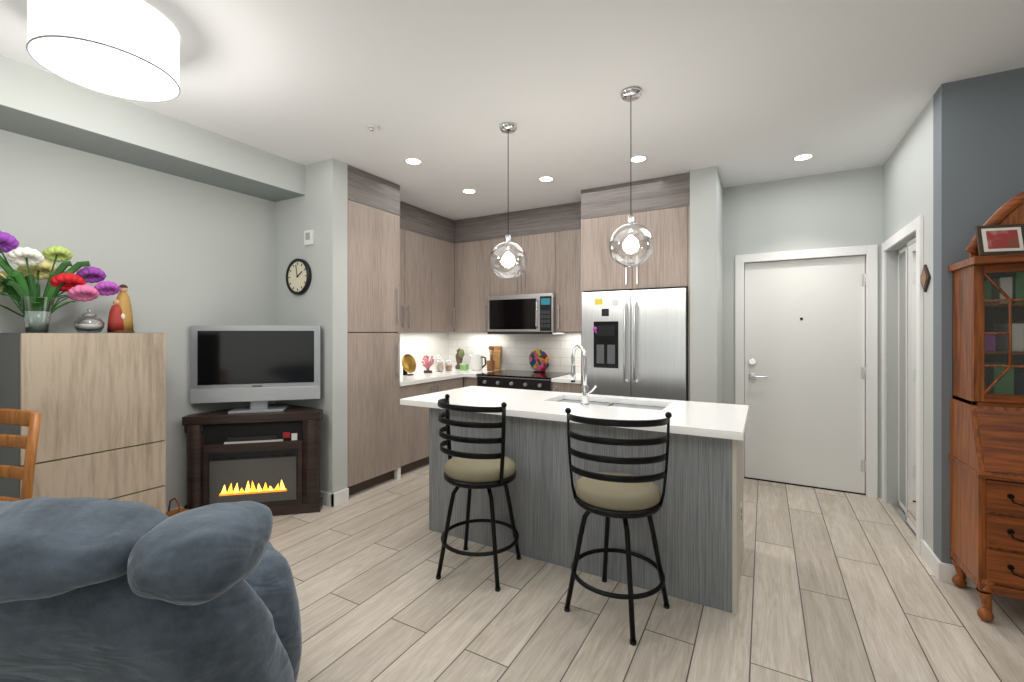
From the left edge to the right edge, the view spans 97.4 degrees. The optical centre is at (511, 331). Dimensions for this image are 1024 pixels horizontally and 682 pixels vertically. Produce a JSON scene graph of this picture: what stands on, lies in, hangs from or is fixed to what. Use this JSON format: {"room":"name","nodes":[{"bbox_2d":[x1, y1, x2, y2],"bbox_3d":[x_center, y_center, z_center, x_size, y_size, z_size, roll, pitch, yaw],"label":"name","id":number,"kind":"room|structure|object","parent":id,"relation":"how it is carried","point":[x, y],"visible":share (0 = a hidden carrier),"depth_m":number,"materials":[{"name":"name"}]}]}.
{"room":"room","nodes":[
{"label":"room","id":0,"kind":"room"},
{"bbox_2d":[0,55,304,201],"bbox_3d":[-3.399,-1.275,1.248,0.410,0.250,6.050,0,0,29],"label":"soffit","id":1,"kind":"structure","parent":0,"point":[35,103],"depth_m":2.80,"materials":[{"name":"paint"}]},
{"bbox_2d":[0,0,1023,220],"bbox_3d":[-0.260,-1.450,1.579,10.000,0.100,10.500,0,0,29],"label":"ceiling","id":2,"kind":"structure","parent":0,"point":[742,88],"depth_m":2.48,"materials":[{"name":"paint"}]},
{"bbox_2d":[26,0,179,102],"bbox_3d":[-1.789,-1.273,2.002,0.507,0.248,0.507,0,0,29],"label":"drum light","id":3,"kind":"object","parent":2,"relation":"attached to","point":[123,49],"depth_m":1.89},
{"bbox_2d":[489,122,526,279],"bbox_3d":[-0.026,-0.878,3.059,0.255,1.042,0.255,0,0,29],"label":"pendant light","id":4,"kind":"object","parent":2,"relation":"hanging from","point":[508,128],"visible":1,"depth_m":3.03,"materials":[{"name":"silver metal"}]},
{"bbox_2d":[609,87,653,267],"bbox_3d":[0.694,-0.888,2.626,0.255,1.022,0.255,0,0,29],"label":"pendant light","id":5,"kind":"object","parent":2,"relation":"hanging from","point":[629,94],"visible":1,"depth_m":2.60,"materials":[{"name":"silver metal"}]},
{"bbox_2d":[0,67,1023,564],"bbox_3d":[0.244,0.000,0.620,7.660,2.800,8.800,0,0,29],"label":"wall","id":6,"kind":"structure","parent":0,"point":[186,252],"depth_m":3.34,"materials":[{"name":"paint"}]},
{"bbox_2d":[286,259,311,294],"bbox_3d":[-1.807,-0.467,3.801,0.304,0.304,0.036,0,0,29],"label":"wall clock","id":7,"kind":"object","parent":6,"relation":"attached to","point":[298,273],"visible":1,"depth_m":3.79,"materials":[{"name":"black plastic"}]},
{"bbox_2d":[304,230,313,245],"bbox_3d":[-1.692,-0.785,3.744,0.095,0.120,0.023,0,0,29],"label":"thermostat","id":8,"kind":"object","parent":6,"relation":"attached to","point":[308,234],"visible":1,"depth_m":3.73,"materials":[{"name":"white plastic"}]},
{"bbox_2d":[398,332,580,373],"bbox_3d":[-0.330,0.240,4.852,2.169,0.480,1.694,0,0,29],"label":"backsplash","id":9,"kind":"structure","parent":6,"relation":"attached to","point":[516,349],"depth_m":5.61,"materials":[{"name":"tile"}]},
{"bbox_2d":[166,488,975,587],"bbox_3d":[0.220,1.350,0.576,7.380,0.100,8.420,0,0,29],"label":"baseboard","id":10,"kind":"structure","parent":6,"relation":"attached to","point":[944,572],"depth_m":2.67,"materials":[{"name":"white wood"}]},
{"bbox_2d":[744,256,865,494],"bbox_3d":[2.627,0.372,4.078,0.931,2.056,0.106,0,0,29],"label":"entry door","id":11,"kind":"structure","parent":6,"relation":"in","point":[805,369],"depth_m":4.06,"materials":[{"name":"white"}]},
{"bbox_2d":[735,215,922,553],"bbox_3d":[2.747,0.333,3.683,0.825,2.135,1.678,0,0,-16],"label":"door frame","id":12,"kind":"structure","parent":6,"relation":"attached to","point":[870,252],"depth_m":3.79,"materials":[{"name":"white paint"}]},
{"bbox_2d":[891,237,915,538],"bbox_3d":[2.891,0.375,3.251,0.080,2.050,0.856,0,0,29],"label":"closet doors","id":13,"kind":"structure","parent":6,"relation":"in","point":[906,509],"depth_m":3.27,"materials":[{"name":"white mirror"}]},
{"bbox_2d":[921,265,930,291],"bbox_3d":[2.542,-0.330,2.770,0.015,0.170,0.170,0,0,29],"label":"wall plaque","id":14,"kind":"object","parent":6,"relation":"attached to","point":[925,276],"visible":1,"depth_m":2.75,"materials":[{"name":"brown wood"}]},
{"bbox_2d":[269,441,1023,681],"bbox_3d":[-0.260,1.440,1.579,10.000,0.080,10.500,0,0,29],"label":"floor","id":15,"kind":"structure","parent":0,"point":[835,586],"depth_m":2.22,"materials":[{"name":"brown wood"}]},
{"bbox_2d":[0,408,41,501],"bbox_3d":[-2.413,0.880,1.868,0.450,1.040,0.518,0,0,-4],"label":"chair","id":16,"kind":"object","parent":15,"relation":"on","point":[31,419],"visible":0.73,"depth_m":2.09,"materials":[{"name":"brown wood"}]},
{"bbox_2d":[0,333,165,513],"bbox_3d":[-2.570,0.703,2.721,0.406,1.395,0.650,0,0,29],"label":"sideboard","id":17,"kind":"object","parent":15,"relation":"on","point":[100,398],"visible":0.56,"depth_m":2.58,"materials":[{"name":"beige wood"}]},
{"bbox_2d":[0,231,119,332],"bbox_3d":[-2.688,-0.267,2.505,0.238,0.541,0.792,0,0,33],"label":"flower arrangement","id":18,"kind":"object","parent":17,"relation":"on","point":[20,284],"visible":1,"depth_m":2.54,"materials":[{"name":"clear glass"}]},
{"bbox_2d":[73,309,104,332],"bbox_3d":[-2.563,-0.070,2.728,0.140,0.148,0.140,0,0,29],"label":"metal pot","id":19,"kind":"object","parent":17,"relation":"on","point":[85,327],"visible":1,"depth_m":2.70,"materials":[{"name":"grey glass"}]},
{"bbox_2d":[107,284,133,332],"bbox_3d":[-2.482,-0.149,2.852,0.128,0.307,0.134,0,0,29],"label":"statuette","id":20,"kind":"object","parent":17,"relation":"on","point":[120,319],"visible":0.97,"depth_m":2.83,"materials":[{"name":"brown ceramic"}]},
{"bbox_2d":[0,496,301,681],"bbox_3d":[-1.229,0.909,1.520,1.266,1.002,1.252,0,0,0],"label":"sofa","id":21,"kind":"object","parent":15,"relation":"on","point":[92,589],"visible":1,"depth_m":1.06,"materials":[{"name":"fabric"}]},
{"bbox_2d":[166,498,188,516],"bbox_3d":[-2.374,1.282,3.167,0.180,0.234,0.177,0,0,29],"label":"basket","id":22,"kind":"object","parent":15,"relation":"on","point":[169,513],"visible":0.23,"depth_m":3.21,"materials":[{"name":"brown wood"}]},
{"bbox_2d":[182,403,322,515],"bbox_3d":[-2.004,1.010,3.630,0.942,0.780,0.548,0,0,-14],"label":"fireplace","id":23,"kind":"object","parent":15,"relation":"on","point":[270,459],"visible":0.93,"depth_m":3.40,"materials":[{"name":"black wood"}]},
{"bbox_2d":[190,325,320,413],"bbox_3d":[-1.986,0.284,3.540,0.900,0.669,0.190,0,0,-15],"label":"tv","id":24,"kind":"object","parent":23,"relation":"on","point":[259,365],"visible":1,"depth_m":3.48,"materials":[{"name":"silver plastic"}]},
{"bbox_2d":[436,394,520,591],"bbox_3d":[-0.202,0.892,2.662,0.486,1.016,0.482,0,0,15],"label":"stool","id":25,"kind":"object","parent":15,"relation":"on","point":[470,471],"visible":1,"depth_m":2.50,"materials":[{"name":"black metal"}]},
{"bbox_2d":[348,165,689,494],"bbox_3d":[-0.041,0.002,4.335,3.179,2.797,2.314,0,0,29],"label":"kitchen","id":26,"kind":"object","parent":15,"relation":"on","point":[421,282],"visible":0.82,"depth_m":4.30,"materials":[{"name":"brown wood"}]},
{"bbox_2d":[402,354,415,374],"bbox_3d":[-1.155,0.361,5.006,0.095,0.234,0.220,0,0,29],"label":"decorative bowl","id":27,"kind":"object","parent":26,"relation":"on","point":[408,362],"visible":1,"depth_m":5.01,"materials":[{"name":"gold metal"}]},
{"bbox_2d":[422,355,433,372],"bbox_3d":[-0.992,0.375,5.309,0.151,0.206,0.121,0,0,-14],"label":"decor","id":28,"kind":"object","parent":26,"relation":"on","point":[427,364],"visible":1,"depth_m":5.29,"materials":[{"name":"pink"}]},
{"bbox_2d":[435,355,451,371],"bbox_3d":[-0.838,0.381,5.518,0.205,0.195,0.208,0,0,-4],"label":"glass jars","id":29,"kind":"object","parent":26,"relation":"on","point":[439,367],"visible":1,"depth_m":5.47,"materials":[{"name":"beige"}]},
{"bbox_2d":[455,348,464,368],"bbox_3d":[-0.673,0.344,5.856,0.145,0.270,0.112,0,0,29],"label":"figurine","id":30,"kind":"object","parent":26,"relation":"on","point":[460,352],"visible":0.93,"depth_m":5.82,"materials":[{"name":"brown"}]},
{"bbox_2d":[460,363,468,369],"bbox_3d":[-0.598,0.438,5.657,0.090,0.082,0.090,0,0,29],"label":"tin","id":31,"kind":"object","parent":26,"relation":"on","point":[463,366],"visible":1,"depth_m":5.63,"materials":[{"name":"green"}]},
{"bbox_2d":[469,352,486,370],"bbox_3d":[-0.434,0.364,5.627,0.155,0.228,0.224,0,0,-30],"label":"kettle","id":32,"kind":"object","parent":26,"relation":"on","point":[476,357],"visible":1,"depth_m":5.58,"materials":[{"name":"white ceramic"}]},
{"bbox_2d":[400,368,580,385],"bbox_3d":[-0.331,0.500,4.853,2.167,0.040,1.694,0,0,29],"label":"countertop","id":33,"kind":"structure","parent":26,"relation":"on","point":[419,377],"depth_m":4.90,"materials":[{"name":"stone"}]},
{"bbox_2d":[487,346,501,370],"bbox_3d":[-0.233,0.325,5.619,0.135,0.308,0.232,0,0,29],"label":"cutting boards","id":34,"kind":"object","parent":26,"relation":"on","point":[493,364],"visible":1,"depth_m":5.62,"materials":[{"name":"brown wood"}]},
{"bbox_2d":[476,370,570,390],"bbox_3d":[0.145,0.938,5.152,0.924,0.925,0.690,0,0,29],"label":"range","id":35,"kind":"object","parent":26,"relation":"in","point":[513,379],"depth_m":4.94,"materials":[{"name":"black metal"}]},
{"bbox_2d":[487,293,566,333],"bbox_3d":[0.164,-0.201,5.272,0.839,0.451,0.463,0,0,29],"label":"microwave","id":36,"kind":"object","parent":26,"relation":"in","point":[508,313],"depth_m":5.09,"materials":[{"name":"silver metal"}]},
{"bbox_2d":[529,349,548,371],"bbox_3d":[0.325,0.339,5.340,0.270,0.269,0.112,0,0,29],"label":"decorative plate","id":37,"kind":"object","parent":26,"relation":"on","point":[538,359],"visible":1,"depth_m":5.33,"materials":[{"name":"multicoloured ceramic"}]},
{"bbox_2d":[582,288,687,400],"bbox_3d":[1.264,0.505,4.445,0.954,1.780,0.824,0,0,29],"label":"fridge","id":38,"kind":"object","parent":26,"relation":"in","point":[635,340],"depth_m":4.11,"materials":[{"name":"grey metal"}]},
{"bbox_2d":[400,345,748,614],"bbox_3d":[0.374,0.742,3.087,2.190,1.317,0.910,0,0,29],"label":"kitchen island","id":39,"kind":"object","parent":15,"relation":"on","point":[698,525],"visible":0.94,"depth_m":2.63,"materials":[{"name":"grey wood"}]},
{"bbox_2d":[564,408,671,645],"bbox_3d":[0.532,0.892,2.262,0.482,1.016,0.482,0,0,44],"label":"stool","id":40,"kind":"object","parent":15,"relation":"on","point":[625,496],"visible":1,"depth_m":2.11,"materials":[{"name":"black metal"}]},
{"bbox_2d":[948,191,1023,621],"bbox_3d":[2.695,0.333,2.141,0.838,2.134,0.419,0,0,29],"label":"secretary desk","id":41,"kind":"object","parent":15,"relation":"on","point":[986,456],"visible":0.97,"depth_m":2.24,"materials":[{"name":"brown wood"}]},
{"bbox_2d":[975,224,1023,255],"bbox_3d":[2.369,-0.446,2.175,0.184,0.150,0.050,0,0,15],"label":"photo frame","id":42,"kind":"object","parent":41,"relation":"on","point":[991,239],"visible":1,"depth_m":2.17,"materials":[{"name":"brown"}]}
]}

